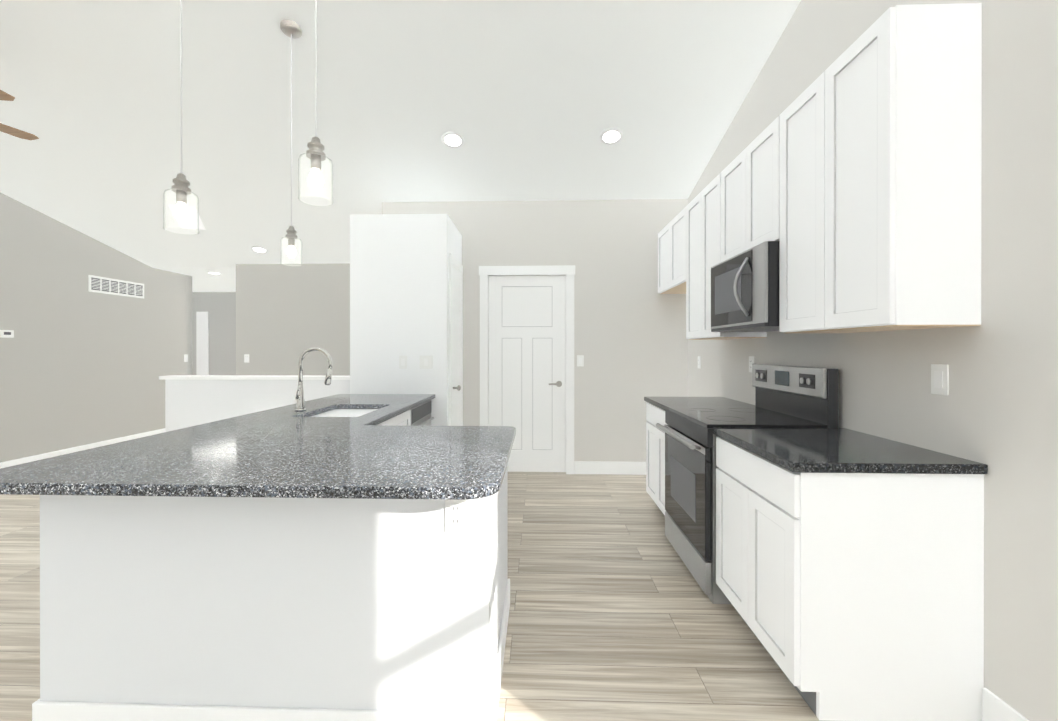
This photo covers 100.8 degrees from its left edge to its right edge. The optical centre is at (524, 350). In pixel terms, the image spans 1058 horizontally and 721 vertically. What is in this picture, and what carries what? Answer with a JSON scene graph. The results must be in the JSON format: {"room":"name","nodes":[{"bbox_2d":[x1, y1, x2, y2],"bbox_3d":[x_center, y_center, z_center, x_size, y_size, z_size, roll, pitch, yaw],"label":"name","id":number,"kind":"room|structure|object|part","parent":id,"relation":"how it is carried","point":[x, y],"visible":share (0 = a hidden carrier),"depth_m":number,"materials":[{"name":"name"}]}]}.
{"room":"kitchen","nodes":[
{"label":"kitchen","id":0,"kind":"room"},
{"bbox_2d":[0,193,191,462],"bbox_3d":[-5.619,-0.755,2.040,0.120,4.125,10.130,0,0,2],"label":"wall","id":1,"kind":"structure","parent":0,"point":[80,364],"depth_m":5.31,"materials":[{"name":"grey paint"}]},
{"bbox_2d":[0,330,13,337],"bbox_3d":[-5.462,-0.176,4.612,0.024,0.080,0.120,0,0,2],"label":"thermostat","id":2,"kind":"object","parent":1,"relation":"attached to","point":[6,333],"visible":0.96,"depth_m":4.61,"materials":[{"name":"white plastic"}]},
{"bbox_2d":[0,428,164,468],"bbox_3d":[-5.552,1.240,2.041,0.014,0.135,10.130,0,0,2],"label":"baseboard","id":3,"kind":"structure","parent":1,"relation":"attached to","point":[60,452],"depth_m":5.30,"materials":[{"name":"white wood"}]},
{"bbox_2d":[88,275,143,298],"bbox_3d":[-5.427,-0.843,5.845,0.013,0.210,0.770,0,0,2],"label":"air vent","id":4,"kind":"object","parent":1,"relation":"in","point":[99,284],"visible":1,"depth_m":5.80,"materials":[{"name":"white metal"}]},
{"bbox_2d":[184,354,187,361],"bbox_3d":[-5.392,0.120,6.971,0.009,0.118,0.072,0,0,2],"label":"light switch","id":5,"kind":"object","parent":1,"relation":"attached to","point":[185,357],"visible":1,"depth_m":6.96,"materials":[{"name":"white plastic"}]},
{"bbox_2d":[186,277,191,374],"bbox_3d":[-6.703,0.020,7.084,2.620,2.560,0.120,0,0,2],"label":"wall","id":6,"kind":"structure","parent":0,"point":[189,326],"depth_m":7.04,"materials":[{"name":"white paint"}]},
{"bbox_2d":[192,292,235,374],"bbox_3d":[-5.887,0.017,9.089,4.120,2.560,0.120,0,0,2],"label":"wall","id":7,"kind":"structure","parent":0,"point":[220,307],"depth_m":9.04,"materials":[{"name":"grey paint"}]},
{"bbox_2d":[196,312,208,374],"bbox_3d":[-6.654,0.247,9.044,0.250,2.100,0.020,0,0,2],"label":"door","id":8,"kind":"structure","parent":7,"relation":"attached to","point":[202,343],"depth_m":9.03,"materials":[{"name":"white wood"}]},
{"bbox_2d":[236,263,349,375],"bbox_3d":[-1.115,0.021,6.190,5.990,2.560,0.120,0,0,2],"label":"wall","id":9,"kind":"structure","parent":0,"point":[288,315],"depth_m":6.20,"materials":[{"name":"grey paint"}]},
{"bbox_2d":[244,354,248,362],"bbox_3d":[-3.950,0.111,6.219,0.072,0.118,0.008,0,0,2],"label":"outlet","id":10,"kind":"object","parent":9,"relation":"attached to","point":[246,358],"visible":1,"depth_m":6.22,"materials":[{"name":"white plastic"}]},
{"bbox_2d":[0,0,800,291],"bbox_3d":[-3.188,-2.074,2.913,9.920,1.750,12.280,0,0,2],"label":"ceiling","id":11,"kind":"structure","parent":0,"point":[530,100],"depth_m":3.42,"materials":[{"name":"white paint"}]},
{"bbox_2d":[0,90,38,139],"bbox_3d":[-3.541,-1.778,2.488,1.139,0.774,1.163,0,0,2],"label":"ceiling fan","id":12,"kind":"object","parent":11,"relation":"hanging from","point":[12,131],"visible":1,"depth_m":2.93,"materials":[{"name":"brown wood"}]},
{"bbox_3d":[-3.227,-1.480,2.507,0.514,0.014,0.162,0,0,2],"label":"blade","id":13,"kind":"part","parent":12,"relation":"part of","materials":[{"name":"brown wood"}]},
{"bbox_3d":[-3.473,-1.481,2.813,0.210,0.014,0.511,0,0,2],"label":"blade","id":14,"kind":"part","parent":12,"relation":"part of","materials":[{"name":"brown wood"}]},
{"bbox_2d":[163,0,198,234],"bbox_3d":[-1.481,-1.406,1.888,0.125,1.780,0.125,0,0,2],"label":"pendant light","id":15,"kind":"object","parent":11,"relation":"hanging from","point":[180,189],"visible":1,"depth_m":1.88,"materials":[{"name":"clear glass"}]},
{"bbox_3d":[-1.481,-0.604,1.889,0.125,0.175,0.125,0,0,2],"label":"lamp shade","id":16,"kind":"part","parent":15,"relation":"part of","materials":[{"name":"clear glass"}]},
{"bbox_3d":[-1.481,-1.508,1.887,0.007,1.494,0.007,0,0,2],"label":"cord","id":17,"kind":"part","parent":15,"relation":"part of","materials":[{"name":"white plastic"}]},
{"bbox_3d":[-1.481,-0.596,1.889,0.052,0.078,0.052,0,0,2],"label":"bulb","id":18,"kind":"part","parent":15,"relation":"part of","materials":[{"name":"white glass"}]},
{"bbox_2d":[169,205,205,229],"bbox_3d":[-3.859,-1.523,5.013,0.260,0.132,0.595,0,0,-26],"label":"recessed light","id":19,"kind":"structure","parent":11,"relation":"attached to","point":[188,223],"depth_m":5.09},
{"bbox_2d":[251,246,267,252],"bbox_3d":[-3.504,-1.330,5.780,0.196,0.008,0.196,0,-14,2],"label":"recessed light","id":20,"kind":"object","parent":11,"relation":"in","point":[258,249],"visible":1,"depth_m":5.77,"materials":[{"name":"white"}]},
{"bbox_2d":[280,19,301,265],"bbox_3d":[-1.491,-1.311,2.799,0.125,1.520,0.125,0,0,2],"label":"pendant light","id":21,"kind":"object","parent":11,"relation":"hanging from","point":[291,29],"visible":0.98,"depth_m":2.79,"materials":[{"name":"clear glass"}]},
{"bbox_3d":[-1.491,-0.638,2.800,0.125,0.175,0.125,0,0,2],"label":"lamp shade","id":22,"kind":"part","parent":21,"relation":"part of","materials":[{"name":"clear glass"}]},
{"bbox_3d":[-1.491,-1.412,2.799,0.007,1.233,0.007,0,0,2],"label":"cord","id":23,"kind":"part","parent":21,"relation":"part of","materials":[{"name":"white plastic"}]},
{"bbox_3d":[-1.491,-0.631,2.800,0.052,0.078,0.052,0,0,2],"label":"bulb","id":24,"kind":"part","parent":21,"relation":"part of","materials":[{"name":"white glass"}]},
{"bbox_2d":[298,0,333,205],"bbox_3d":[-0.807,-1.459,1.692,0.125,1.761,0.125,0,0,2],"label":"pendant light","id":25,"kind":"object","parent":11,"relation":"hanging from","point":[315,154],"visible":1,"depth_m":1.68,"materials":[{"name":"clear glass"}]},
{"bbox_3d":[-0.807,-0.666,1.694,0.125,0.175,0.125,0,0,2],"label":"lamp shade","id":26,"kind":"part","parent":25,"relation":"part of","materials":[{"name":"clear glass"}]},
{"bbox_3d":[-0.807,-1.561,1.692,0.007,1.474,0.007,0,0,2],"label":"cord","id":27,"kind":"part","parent":25,"relation":"part of","materials":[{"name":"white plastic"}]},
{"bbox_3d":[-0.807,-0.659,1.694,0.052,0.078,0.052,0,0,2],"label":"bulb","id":28,"kind":"part","parent":25,"relation":"part of","materials":[{"name":"white glass"}]},
{"bbox_2d":[441,132,463,147],"bbox_3d":[-0.616,-1.808,3.762,0.196,0.008,0.196,0,-14,2],"label":"recessed light","id":29,"kind":"object","parent":11,"relation":"in","point":[452,139],"visible":1,"depth_m":3.75,"materials":[{"name":"white"}]},
{"bbox_2d":[600,128,622,144],"bbox_3d":[0.735,-1.811,3.704,0.196,0.008,0.196,0,-14,2],"label":"recessed light","id":30,"kind":"object","parent":11,"relation":"in","point":[610,136],"visible":1,"depth_m":3.70,"materials":[{"name":"white"}]},
{"bbox_2d":[350,214,461,425],"bbox_3d":[-1.122,0.039,4.304,0.880,2.530,0.750,0,0,2],"label":"wall","id":31,"kind":"structure","parent":0,"point":[399,284],"depth_m":3.93,"materials":[{"name":"white paint"}]},
{"bbox_2d":[399,356,406,368],"bbox_3d":[-1.089,0.105,3.924,0.072,0.118,0.009,0,0,2],"label":"light switch","id":32,"kind":"object","parent":31,"relation":"attached to","point":[402,362],"visible":1,"depth_m":3.92,"materials":[{"name":"white plastic"}]},
{"bbox_2d":[420,356,432,368],"bbox_3d":[-0.882,0.105,3.917,0.118,0.118,0.009,0,0,2],"label":"light switch","id":33,"kind":"object","parent":31,"relation":"attached to","point":[426,362],"visible":1,"depth_m":3.92,"materials":[{"name":"white plastic"}]},
{"bbox_2d":[449,253,462,425],"bbox_3d":[-0.672,0.204,4.325,0.018,2.200,0.620,0,0,2],"label":"door","id":34,"kind":"structure","parent":31,"relation":"attached to","point":[455,337],"depth_m":4.27,"materials":[{"name":"white wood"}]},
{"bbox_2d":[0,472,829,720],"bbox_3d":[-3.188,1.356,2.919,9.920,0.100,12.280,0,0,2],"label":"floor","id":35,"kind":"structure","parent":0,"point":[616,613],"depth_m":2.10,"materials":[{"name":"brown wood"}]},
{"bbox_2d":[32,459,509,720],"bbox_3d":[-0.855,0.869,1.871,1.534,0.878,0.840,0,0,2],"label":"base cabinet","id":36,"kind":"object","parent":35,"relation":"on","point":[340,557],"depth_m":1.45,"materials":[{"name":"white paint"}]},
{"bbox_2d":[0,395,515,502],"bbox_3d":[-0.876,0.410,2.600,1.687,0.035,2.640,0,0,2],"label":"countertop","id":37,"kind":"structure","parent":36,"relation":"on","point":[392,451],"depth_m":1.56,"materials":[{"name":"grey stone"}]},
{"bbox_2d":[292,347,332,410],"bbox_3d":[-1.375,0.184,2.840,0.245,0.416,0.098,0,0,2],"label":"faucet","id":38,"kind":"object","parent":37,"relation":"on","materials":[{"name":"silver metal"}]},
{"bbox_2d":[316,407,375,414],"bbox_3d":[-1.183,0.523,2.891,0.435,0.215,0.624,0,0,2],"label":"sink","id":39,"kind":"object","parent":37,"relation":"in","point":[331,410],"depth_m":3.07,"materials":[{"name":"silver metal"}]},
{"bbox_2d":[445,500,466,532],"bbox_3d":[-0.224,0.534,1.425,0.072,0.118,0.008,0,0,2],"label":"socket","id":40,"kind":"object","parent":36,"relation":"attached to","point":[455,510],"depth_m":1.42,"materials":[{"name":"white plastic"}]},
{"bbox_2d":[646,401,667,515],"bbox_3d":[1.342,0.867,3.354,0.647,0.878,0.690,0,0,2],"label":"base cabinet","id":41,"kind":"object","parent":35,"relation":"on","point":[655,437],"depth_m":3.41,"materials":[{"name":"white wood"}]},
{"bbox_2d":[644,397,754,412],"bbox_3d":[1.334,0.409,3.360,0.662,0.035,0.707,0,0,2],"label":"countertop","id":42,"kind":"structure","parent":41,"relation":"on","point":[660,402],"depth_m":3.36,"materials":[{"name":"grey stone"}]},
{"bbox_2d":[656,364,838,603],"bbox_3d":[1.250,0.698,2.626,0.739,1.218,0.754,0,0,2],"label":"range","id":43,"kind":"object","parent":35,"relation":"on","point":[786,396],"visible":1,"depth_m":2.46,"materials":[{"name":"silver metal"}]},
{"bbox_2d":[716,437,983,720],"bbox_3d":[1.294,0.869,1.890,0.647,0.878,0.700,0,0,2],"label":"base cabinet","id":44,"kind":"object","parent":35,"relation":"on","point":[849,573],"depth_m":1.54,"materials":[{"name":"white wood"}]},
{"bbox_2d":[713,427,987,476],"bbox_3d":[1.286,0.411,1.882,0.662,0.035,0.715,0,0,2],"label":"countertop","id":45,"kind":"structure","parent":44,"relation":"on","point":[797,450],"depth_m":1.69,"materials":[{"name":"grey stone"}]},
{"bbox_2d":[159,199,687,461],"bbox_3d":[-1.125,-0.157,4.739,5.675,2.920,0.190,0,0,2],"label":"wall","id":46,"kind":"structure","parent":0,"point":[630,342],"depth_m":4.62,"materials":[{"name":"white paint"}]},
{"bbox_2d":[479,265,574,473],"bbox_3d":[0.027,0.203,4.691,1.020,2.200,0.142,0,0,2],"label":"door frame","id":47,"kind":"structure","parent":46,"relation":"attached to","point":[568,271],"depth_m":4.61,"materials":[{"name":"white wood"}]},
{"bbox_2d":[489,275,565,471],"bbox_3d":[0.026,0.247,4.681,0.822,2.089,0.042,0,0,2],"label":"back door","id":48,"kind":"structure","parent":46,"relation":"in","point":[527,341],"depth_m":4.67,"materials":[{"name":"white wood"}]},
{"bbox_2d":[549,381,561,386],"bbox_3d":[0.325,0.354,4.620,0.142,0.064,0.062,0,0,2],"label":"door handle","id":49,"kind":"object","parent":48,"relation":"attached to","point":[558,383],"depth_m":4.64,"materials":[{"name":"silver metal"}]},
{"bbox_2d":[577,355,583,365],"bbox_3d":[0.590,0.109,4.619,0.072,0.118,0.009,0,0,2],"label":"light switch","id":50,"kind":"object","parent":46,"relation":"attached to","point":[580,360],"visible":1,"depth_m":4.62,"materials":[{"name":"white plastic"}]},
{"bbox_2d":[574,461,645,474],"bbox_3d":[1.118,1.236,4.601,1.183,0.135,0.014,0,0,2],"label":"baseboard","id":51,"kind":"structure","parent":46,"relation":"attached to","point":[610,467],"depth_m":4.60,"materials":[{"name":"white wood"}]},
{"bbox_2d":[688,0,1057,720],"bbox_3d":[1.642,-0.753,0.720,0.120,4.125,7.970,0,0,2],"label":"wall","id":52,"kind":"structure","parent":0,"point":[996,410],"depth_m":1.49,"materials":[{"name":"white paint"}]},
{"bbox_2d":[658,226,681,293],"bbox_3d":[1.542,-0.911,4.329,0.310,0.630,0.501,0,0,2],"label":"upper cabinet","id":53,"kind":"object","parent":52,"relation":"attached to","point":[662,234],"depth_m":4.44,"materials":[{"name":"white wood"}]},
{"bbox_2d":[666,211,681,290],"bbox_3d":[1.529,-0.910,3.947,0.310,0.630,0.502,0,0,2],"label":"upper cabinet","id":54,"kind":"object","parent":52,"relation":"attached to","point":[673,228],"depth_m":4.05,"materials":[{"name":"white wood"}]},
{"bbox_2d":[698,356,700,368],"bbox_3d":[1.694,0.114,4.247,0.008,0.118,0.072,0,0,2],"label":"outlet","id":55,"kind":"object","parent":52,"relation":"attached to","point":[699,361],"visible":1,"depth_m":4.23,"materials":[{"name":"white plastic"}]},
{"bbox_2d":[682,195,725,339],"bbox_3d":[1.515,-0.660,3.521,0.310,1.130,0.474,0,0,2],"label":"upper cabinet","id":56,"kind":"object","parent":52,"relation":"attached to","point":[689,213],"depth_m":3.59,"materials":[{"name":"white wood"}]},
{"bbox_2d":[718,156,737,263],"bbox_3d":[1.491,-0.901,2.778,0.310,0.646,0.424,0,0,2],"label":"upper cabinet","id":57,"kind":"object","parent":52,"relation":"attached to","point":[728,178],"depth_m":2.89,"materials":[{"name":"white wood"}]},
{"bbox_2d":[698,176,766,338],"bbox_3d":[1.504,-0.659,3.166,0.310,1.130,0.474,0,0,2],"label":"upper cabinet","id":58,"kind":"object","parent":52,"relation":"attached to","point":[708,197],"depth_m":3.25,"materials":[{"name":"white wood"}]},
{"bbox_2d":[749,356,753,371],"bbox_3d":[1.659,0.101,3.203,0.008,0.118,0.072,0,0,2],"label":"outlet","id":59,"kind":"object","parent":52,"relation":"attached to","point":[751,360],"visible":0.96,"depth_m":3.20,"materials":[{"name":"white plastic"}]},
{"bbox_2d":[738,125,769,253],"bbox_3d":[1.481,-0.900,2.473,0.310,0.646,0.424,0,0,2],"label":"upper cabinet","id":60,"kind":"object","parent":52,"relation":"attached to","point":[754,161],"depth_m":2.54,"materials":[{"name":"white wood"}]},
{"bbox_2d":[711,241,778,331],"bbox_3d":[1.417,-0.348,2.629,0.450,0.442,0.721,0,0,2],"label":"microwave","id":61,"kind":"object","parent":60,"relation":"attached to","point":[744,291],"visible":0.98,"depth_m":2.46,"materials":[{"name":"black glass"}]},
{"bbox_2d":[770,86,809,332],"bbox_3d":[1.468,-0.657,2.083,0.310,1.130,0.482,0,0,2],"label":"upper cabinet","id":62,"kind":"object","parent":52,"relation":"attached to","point":[790,131],"depth_m":2.16,"materials":[{"name":"white wood"}]},
{"bbox_2d":[810,3,981,332],"bbox_3d":[1.457,-0.657,1.752,0.310,1.130,0.419,0,0,2],"label":"upper cabinet","id":63,"kind":"object","parent":52,"relation":"attached to","point":[849,179],"depth_m":1.55,"materials":[{"name":"white wood"}]},
{"bbox_2d":[931,364,948,395],"bbox_3d":[1.609,0.112,1.698,0.009,0.118,0.072,0,0,2],"label":"light switch","id":64,"kind":"object","parent":52,"relation":"attached to","point":[939,379],"visible":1,"depth_m":1.69,"materials":[{"name":"white plastic"}]},
{"bbox_2d":[982,688,1028,720],"bbox_3d":[1.523,1.245,-0.866,0.014,0.135,4.786,0,0,2],"label":"baseboard","id":65,"kind":"structure","parent":52,"relation":"attached to","point":[995,707],"depth_m":1.48,"materials":[{"name":"white wood"}]}
]}

